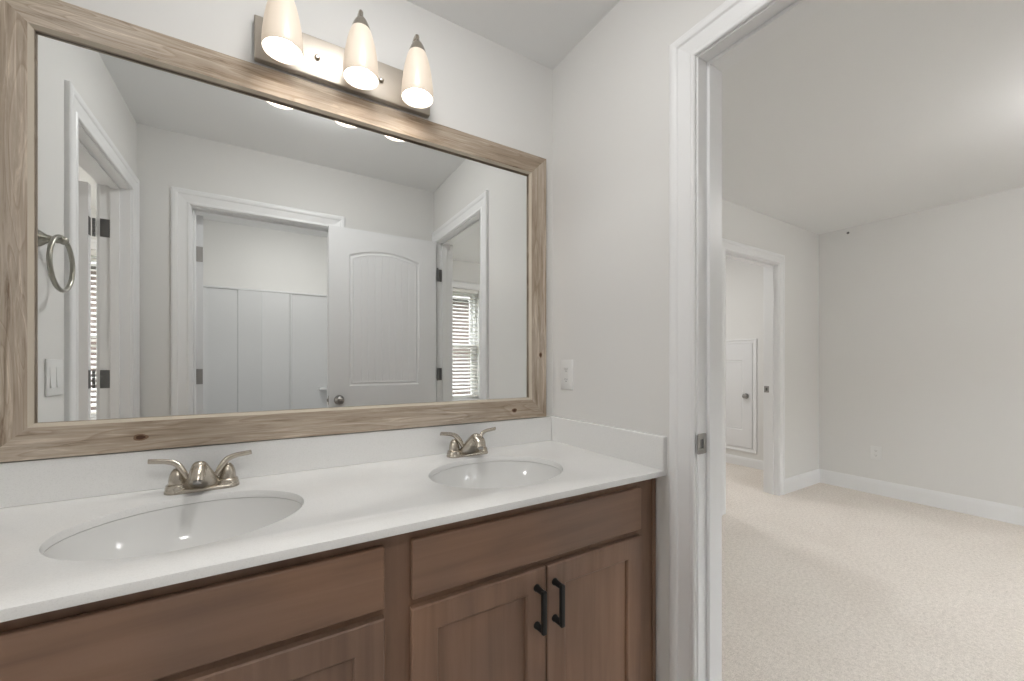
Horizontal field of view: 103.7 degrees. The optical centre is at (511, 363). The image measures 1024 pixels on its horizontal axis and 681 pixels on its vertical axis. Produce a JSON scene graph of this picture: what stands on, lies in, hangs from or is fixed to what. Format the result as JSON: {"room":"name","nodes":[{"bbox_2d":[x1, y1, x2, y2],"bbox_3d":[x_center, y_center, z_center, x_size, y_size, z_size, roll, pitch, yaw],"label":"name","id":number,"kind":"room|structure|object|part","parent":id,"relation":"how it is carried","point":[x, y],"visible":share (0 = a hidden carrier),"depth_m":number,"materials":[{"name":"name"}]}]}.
{"room":"bathroom","nodes":[
{"label":"bathroom","id":0,"kind":"room"},
{"bbox_2d":[61,0,552,415],"bbox_3d":[-0.607,-0.054,1.335,1.762,2.440,0.115,0,0,-31],"label":"wall","id":1,"kind":"structure","parent":0,"point":[483,88],"depth_m":1.47,"materials":[{"name":"white paint"}]},
{"bbox_2d":[0,0,545,461],"bbox_3d":[-0.524,-0.321,1.303,1.555,1.087,0.024,0,0,-31],"label":"framed mirror","id":2,"kind":"object","parent":1,"relation":"attached to","point":[199,245],"visible":1,"depth_m":1.15,"materials":[{"name":"brown wood"}]},
{"bbox_3d":[-1.153,-0.321,0.920,0.083,1.087,0.023,0,0,-31],"label":"frame rail","id":3,"kind":"part","parent":2,"relation":"part of","materials":[{"name":"brown wood"}]},
{"bbox_3d":[-0.524,0.181,1.303,1.555,0.083,0.023,0,0,-31],"label":"frame rail","id":4,"kind":"part","parent":2,"relation":"part of","materials":[{"name":"brown wood"}]},
{"bbox_3d":[-0.524,-0.823,1.303,1.555,0.083,0.023,0,0,-31],"label":"frame rail","id":5,"kind":"part","parent":2,"relation":"part of","materials":[{"name":"brown wood"}]},
{"bbox_3d":[0.104,-0.321,1.686,0.083,1.087,0.023,0,0,-31],"label":"frame rail","id":6,"kind":"part","parent":2,"relation":"part of","materials":[{"name":"brown wood"}]},
{"bbox_2d":[0,416,550,507],"bbox_3d":[-0.531,0.277,1.303,1.626,0.102,0.021,0,0,-31],"label":"backsplash","id":7,"kind":"structure","parent":1,"relation":"attached to","point":[26,482],"depth_m":1.15,"materials":[{"name":"white stone"}]},
{"bbox_2d":[254,0,432,117],"bbox_3d":[-0.483,-0.966,1.239,0.528,0.214,0.176,0,0,-31],"label":"vanity light","id":8,"kind":"object","parent":1,"relation":"attached to","point":[280,43],"visible":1,"depth_m":1.23,"materials":[{"name":"white glass"}]},
{"bbox_3d":[-0.630,-0.936,1.106,0.101,0.155,0.101,0,0,-31],"label":"lamp shade","id":9,"kind":"part","parent":8,"relation":"part of","materials":[{"name":"white glass"}]},
{"bbox_3d":[-0.630,-0.941,1.106,0.050,0.128,0.052,0,0,-31],"label":"bulb","id":10,"kind":"part","parent":8,"relation":"part of","materials":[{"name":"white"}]},
{"bbox_3d":[-0.455,-0.936,1.212,0.101,0.155,0.101,0,0,-31],"label":"lamp shade","id":11,"kind":"part","parent":8,"relation":"part of","materials":[{"name":"white glass"}]},
{"bbox_3d":[-0.455,-0.941,1.212,0.050,0.128,0.052,0,0,-31],"label":"bulb","id":12,"kind":"part","parent":8,"relation":"part of","materials":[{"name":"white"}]},
{"bbox_3d":[-0.306,-0.936,1.303,0.101,0.155,0.101,0,0,-31],"label":"lamp shade","id":13,"kind":"part","parent":8,"relation":"part of","materials":[{"name":"white glass"}]},
{"bbox_3d":[-0.306,-0.941,1.303,0.050,0.128,0.052,0,0,-31],"label":"bulb","id":14,"kind":"part","parent":8,"relation":"part of","materials":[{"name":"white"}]},
{"bbox_2d":[553,0,725,680],"bbox_3d":[0.951,-0.054,0.581,0.115,2.440,3.626,0,0,-31],"label":"wall","id":15,"kind":"structure","parent":0,"point":[611,90],"depth_m":1.42,"materials":[{"name":"white paint"}]},
{"bbox_2d":[561,360,572,389],"bbox_3d":[0.225,0.045,1.655,0.008,0.122,0.078,0,0,-31],"label":"wall outlet","id":16,"kind":"object","parent":15,"relation":"attached to","point":[566,365],"visible":1,"depth_m":1.65,"materials":[{"name":"white plastic"}]},
{"bbox_2d":[564,366,568,382],"bbox_3d":[0.223,0.045,1.654,0.002,0.067,0.033,0,0,-31],"label":"receptacle","id":17,"kind":"object","parent":16,"relation":"attached to","point":[566,368],"depth_m":1.65,"materials":[{"name":"white plastic"}]},
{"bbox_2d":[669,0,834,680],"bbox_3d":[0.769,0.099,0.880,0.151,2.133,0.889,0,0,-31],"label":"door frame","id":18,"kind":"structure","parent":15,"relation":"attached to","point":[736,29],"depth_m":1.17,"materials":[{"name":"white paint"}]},
{"bbox_3d":[0.547,0.231,1.161,0.042,0.058,0.002,0,0,-31],"label":"strike plate","id":19,"kind":"part","parent":18,"relation":"part of","materials":[{"name":"grey metal"}]},
{"bbox_3d":[0.705,0.099,0.858,0.018,2.133,0.859,0,0,-31],"label":"casing","id":20,"kind":"part","parent":18,"relation":"part of","materials":[{"name":"white paint"}]},
{"bbox_3d":[0.826,0.099,0.914,0.018,2.133,0.889,0,0,-31],"label":"casing","id":21,"kind":"part","parent":18,"relation":"part of","materials":[{"name":"white paint"}]},
{"bbox_2d":[406,0,1023,233],"bbox_3d":[-0.138,-1.334,1.196,8.694,0.120,6.210,0,0,-31],"label":"ceiling","id":22,"kind":"structure","parent":0,"point":[861,112],"depth_m":1.95,"materials":[{"name":"white paint"}]},
{"bbox_2d":[722,199,818,478],"bbox_3d":[1.465,-0.054,3.083,3.594,2.440,0.115,0,0,-31],"label":"wall","id":23,"kind":"structure","parent":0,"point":[800,246],"depth_m":3.73,"materials":[{"name":"white paint"}]},
{"bbox_2d":[722,462,1023,680],"bbox_3d":[1.893,1.216,2.432,3.539,0.100,5.810,0,0,-31],"label":"floor","id":24,"kind":"structure","parent":0,"point":[821,581],"depth_m":2.07,"materials":[{"name":"beige carpet"}]},
{"bbox_2d":[726,187,1023,507],"bbox_3d":[3.454,-0.054,3.382,0.115,2.440,5.810,0,0,-31],"label":"wall","id":25,"kind":"structure","parent":0,"point":[921,313],"depth_m":3.34,"materials":[{"name":"white paint"}]},
{"bbox_2d":[726,338,756,453],"bbox_3d":[2.512,0.361,4.753,0.066,1.281,0.707,0,0,-31],"label":"access door","id":26,"kind":"structure","parent":25,"relation":"in","point":[741,358],"depth_m":4.60,"materials":[{"name":"white paint"}]},
{"bbox_3d":[2.632,0.366,4.543,0.052,0.061,0.061,0,0,-31],"label":"knob","id":27,"kind":"part","parent":26,"relation":"part of","materials":[{"name":"grey metal"}]},
{"bbox_2d":[726,454,762,469],"bbox_3d":[2.426,1.116,4.946,0.014,0.100,2.069,0,0,-31],"label":"baseboard","id":28,"kind":"structure","parent":25,"relation":"attached to","point":[738,460],"depth_m":4.57,"materials":[{"name":"white paint"}]},
{"bbox_2d":[722,238,784,514],"bbox_3d":[1.975,0.099,3.394,0.986,2.133,0.151,0,0,-31],"label":"door frame","id":29,"kind":"structure","parent":25,"relation":"attached to","point":[773,264],"depth_m":3.57,"materials":[{"name":"white paint"}]},
{"bbox_3d":[1.941,0.099,3.450,0.986,2.133,0.018,0,0,-31],"label":"casing","id":30,"kind":"part","parent":29,"relation":"part of","materials":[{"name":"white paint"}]},
{"bbox_3d":[2.301,0.231,3.636,0.002,0.058,0.042,0,0,-31],"label":"strike plate","id":31,"kind":"part","parent":29,"relation":"part of","materials":[{"name":"grey metal"}]},
{"bbox_2d":[785,469,819,493],"bbox_3d":[2.726,1.101,3.775,0.691,0.130,0.014,0,0,-31],"label":"baseboard","id":32,"kind":"structure","parent":25,"relation":"attached to","point":[797,482],"depth_m":3.76,"materials":[{"name":"white paint"}]},
{"bbox_2d":[871,446,881,460],"bbox_3d":[3.253,0.798,3.594,0.007,0.122,0.078,0,0,-31],"label":"wall outlet","id":33,"kind":"object","parent":25,"relation":"attached to","point":[876,451],"visible":1,"depth_m":3.59,"materials":[{"name":"white plastic"}]},
{"bbox_2d":[874,449,877,456],"bbox_3d":[3.251,0.798,3.592,0.002,0.067,0.033,0,0,-31],"label":"receptacle","id":34,"kind":"object","parent":33,"relation":"attached to","point":[875,450],"depth_m":3.59,"materials":[{"name":"grey plastic"}]},
{"bbox_2d":[819,469,1023,525],"bbox_3d":[3.966,1.101,2.416,0.014,0.130,3.626,0,0,-31],"label":"baseboard","id":35,"kind":"structure","parent":25,"relation":"attached to","point":[1011,514],"depth_m":3.30,"materials":[{"name":"white paint"}]},
{"bbox_3d":[0.305,1.217,-0.057,1.762,0.098,3.210,0,0,-31],"label":"floor","id":36,"kind":"structure","parent":0,"visible":0},
{"bbox_2d":[0,478,655,680],"bbox_3d":[-0.371,0.756,1.059,1.641,0.819,0.594,0,0,-31],"label":"vanity cabinet","id":37,"kind":"object","parent":36,"relation":"on","point":[564,589],"visible":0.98,"depth_m":0.86,"materials":[{"name":"brown wood"}]},
{"bbox_3d":[-0.572,0.439,0.643,0.721,0.127,0.018,0,0,-31],"label":"false drawer","id":38,"kind":"part","parent":37,"relation":"part of","materials":[{"name":"brown wood"}]},
{"bbox_3d":[-0.417,0.776,0.737,0.358,0.509,0.018,0,0,-31],"label":"cabinet door","id":39,"kind":"part","parent":37,"relation":"part of","materials":[{"name":"brown wood"}]},
{"bbox_2d":[0,415,666,622],"bbox_3d":[-0.374,0.361,1.070,1.652,0.272,0.591,0,0,-31],"label":"countertop","id":40,"kind":"structure","parent":37,"relation":"on","point":[75,530],"depth_m":0.99,"materials":[{"name":"white stone"}]},
{"bbox_2d":[42,497,302,560],"bbox_3d":[-0.684,0.422,0.858,0.464,0.151,0.384,0,0,-31],"label":"basin","id":41,"kind":"object","parent":40,"relation":"in","point":[175,525],"depth_m":0.96,"materials":[{"name":"white ceramic"}]},
{"bbox_2d":[148,450,251,495],"bbox_3d":[-0.804,0.281,1.045,0.165,0.093,0.157,0,0,12],"label":"faucet","id":42,"kind":"object","parent":40,"relation":"on","point":[201,477],"visible":1,"depth_m":1.02,"materials":[{"name":"silver metal"}]},
{"bbox_3d":[-0.856,0.270,1.009,0.090,0.071,0.021,0,0,-23],"label":"lever","id":43,"kind":"part","parent":42,"relation":"part of","materials":[{"name":"silver metal"}]},
{"bbox_3d":[-0.853,0.293,1.026,0.051,0.054,0.051,0,0,-31],"label":"handle","id":44,"kind":"part","parent":42,"relation":"part of","materials":[{"name":"silver metal"}]},
{"bbox_3d":[-0.784,0.280,1.014,0.084,0.078,0.130,0,0,-31],"label":"spout","id":45,"kind":"part","parent":42,"relation":"part of","materials":[{"name":"silver metal"}]},
{"bbox_3d":[-0.809,0.322,1.053,0.158,0.010,0.054,0,0,-31],"label":"plate","id":46,"kind":"part","parent":42,"relation":"part of","materials":[{"name":"silver metal"}]},
{"bbox_3d":[-0.764,0.293,1.080,0.051,0.054,0.051,0,0,-31],"label":"handle","id":47,"kind":"part","parent":42,"relation":"part of","materials":[{"name":"silver metal"}]},
{"bbox_3d":[-0.748,0.270,1.075,0.090,0.071,0.021,0,0,-40],"label":"lever","id":48,"kind":"part","parent":42,"relation":"part of","materials":[{"name":"silver metal"}]},
{"bbox_2d":[440,427,495,457],"bbox_3d":[-0.154,0.281,1.440,0.165,0.093,0.157,0,0,12],"label":"faucet","id":49,"kind":"object","parent":40,"relation":"on","point":[475,444],"visible":1,"depth_m":1.41,"materials":[{"name":"silver metal"}]},
{"bbox_3d":[-0.207,0.270,1.404,0.090,0.071,0.021,0,0,-23],"label":"lever","id":50,"kind":"part","parent":49,"relation":"part of","materials":[{"name":"silver metal"}]},
{"bbox_3d":[-0.204,0.293,1.421,0.051,0.054,0.051,0,0,-31],"label":"handle","id":51,"kind":"part","parent":49,"relation":"part of","materials":[{"name":"silver metal"}]},
{"bbox_3d":[-0.159,0.322,1.448,0.158,0.010,0.054,0,0,-31],"label":"plate","id":52,"kind":"part","parent":49,"relation":"part of","materials":[{"name":"silver metal"}]},
{"bbox_3d":[-0.135,0.280,1.409,0.084,0.078,0.130,0,0,-31],"label":"spout","id":53,"kind":"part","parent":49,"relation":"part of","materials":[{"name":"silver metal"}]},
{"bbox_3d":[-0.115,0.293,1.476,0.051,0.054,0.051,0,0,-31],"label":"handle","id":54,"kind":"part","parent":49,"relation":"part of","materials":[{"name":"silver metal"}]},
{"bbox_3d":[-0.098,0.270,1.470,0.090,0.071,0.021,0,0,-40],"label":"lever","id":55,"kind":"part","parent":49,"relation":"part of","materials":[{"name":"silver metal"}]},
{"bbox_2d":[430,461,561,488],"bbox_3d":[-0.044,0.422,1.245,0.464,0.151,0.384,0,0,-31],"label":"basin","id":56,"kind":"object","parent":40,"relation":"in","point":[461,474],"depth_m":1.39,"materials":[{"name":"white ceramic"}]},
{"bbox_3d":[-0.066,0.776,0.951,0.352,0.509,0.018,0,0,-31],"label":"cabinet door","id":57,"kind":"part","parent":37,"relation":"part of","materials":[{"name":"brown wood"}]},
{"bbox_3d":[0.087,0.439,1.044,0.708,0.127,0.018,0,0,-31],"label":"false drawer","id":58,"kind":"part","parent":37,"relation":"part of","materials":[{"name":"brown wood"}]},
{"bbox_3d":[0.072,0.615,1.004,0.019,0.114,0.037,0,0,-31],"label":"bar pull","id":59,"kind":"part","parent":37,"relation":"part of","materials":[{"name":"black metal"}]},
{"bbox_3d":[0.121,0.615,1.033,0.019,0.114,0.037,0,0,-31],"label":"bar pull","id":60,"kind":"part","parent":37,"relation":"part of","materials":[{"name":"black metal"}]},
{"bbox_3d":[0.238,0.776,1.136,0.354,0.509,0.018,0,0,-31],"label":"cabinet door","id":61,"kind":"part","parent":37,"relation":"part of","materials":[{"name":"brown wood"}]},
{"bbox_3d":[0.449,0.746,1.273,0.016,0.799,0.005,0,0,-31],"label":"scribe moulding","id":62,"kind":"part","parent":37,"relation":"part of","materials":[{"name":"brown wood"}]}
]}

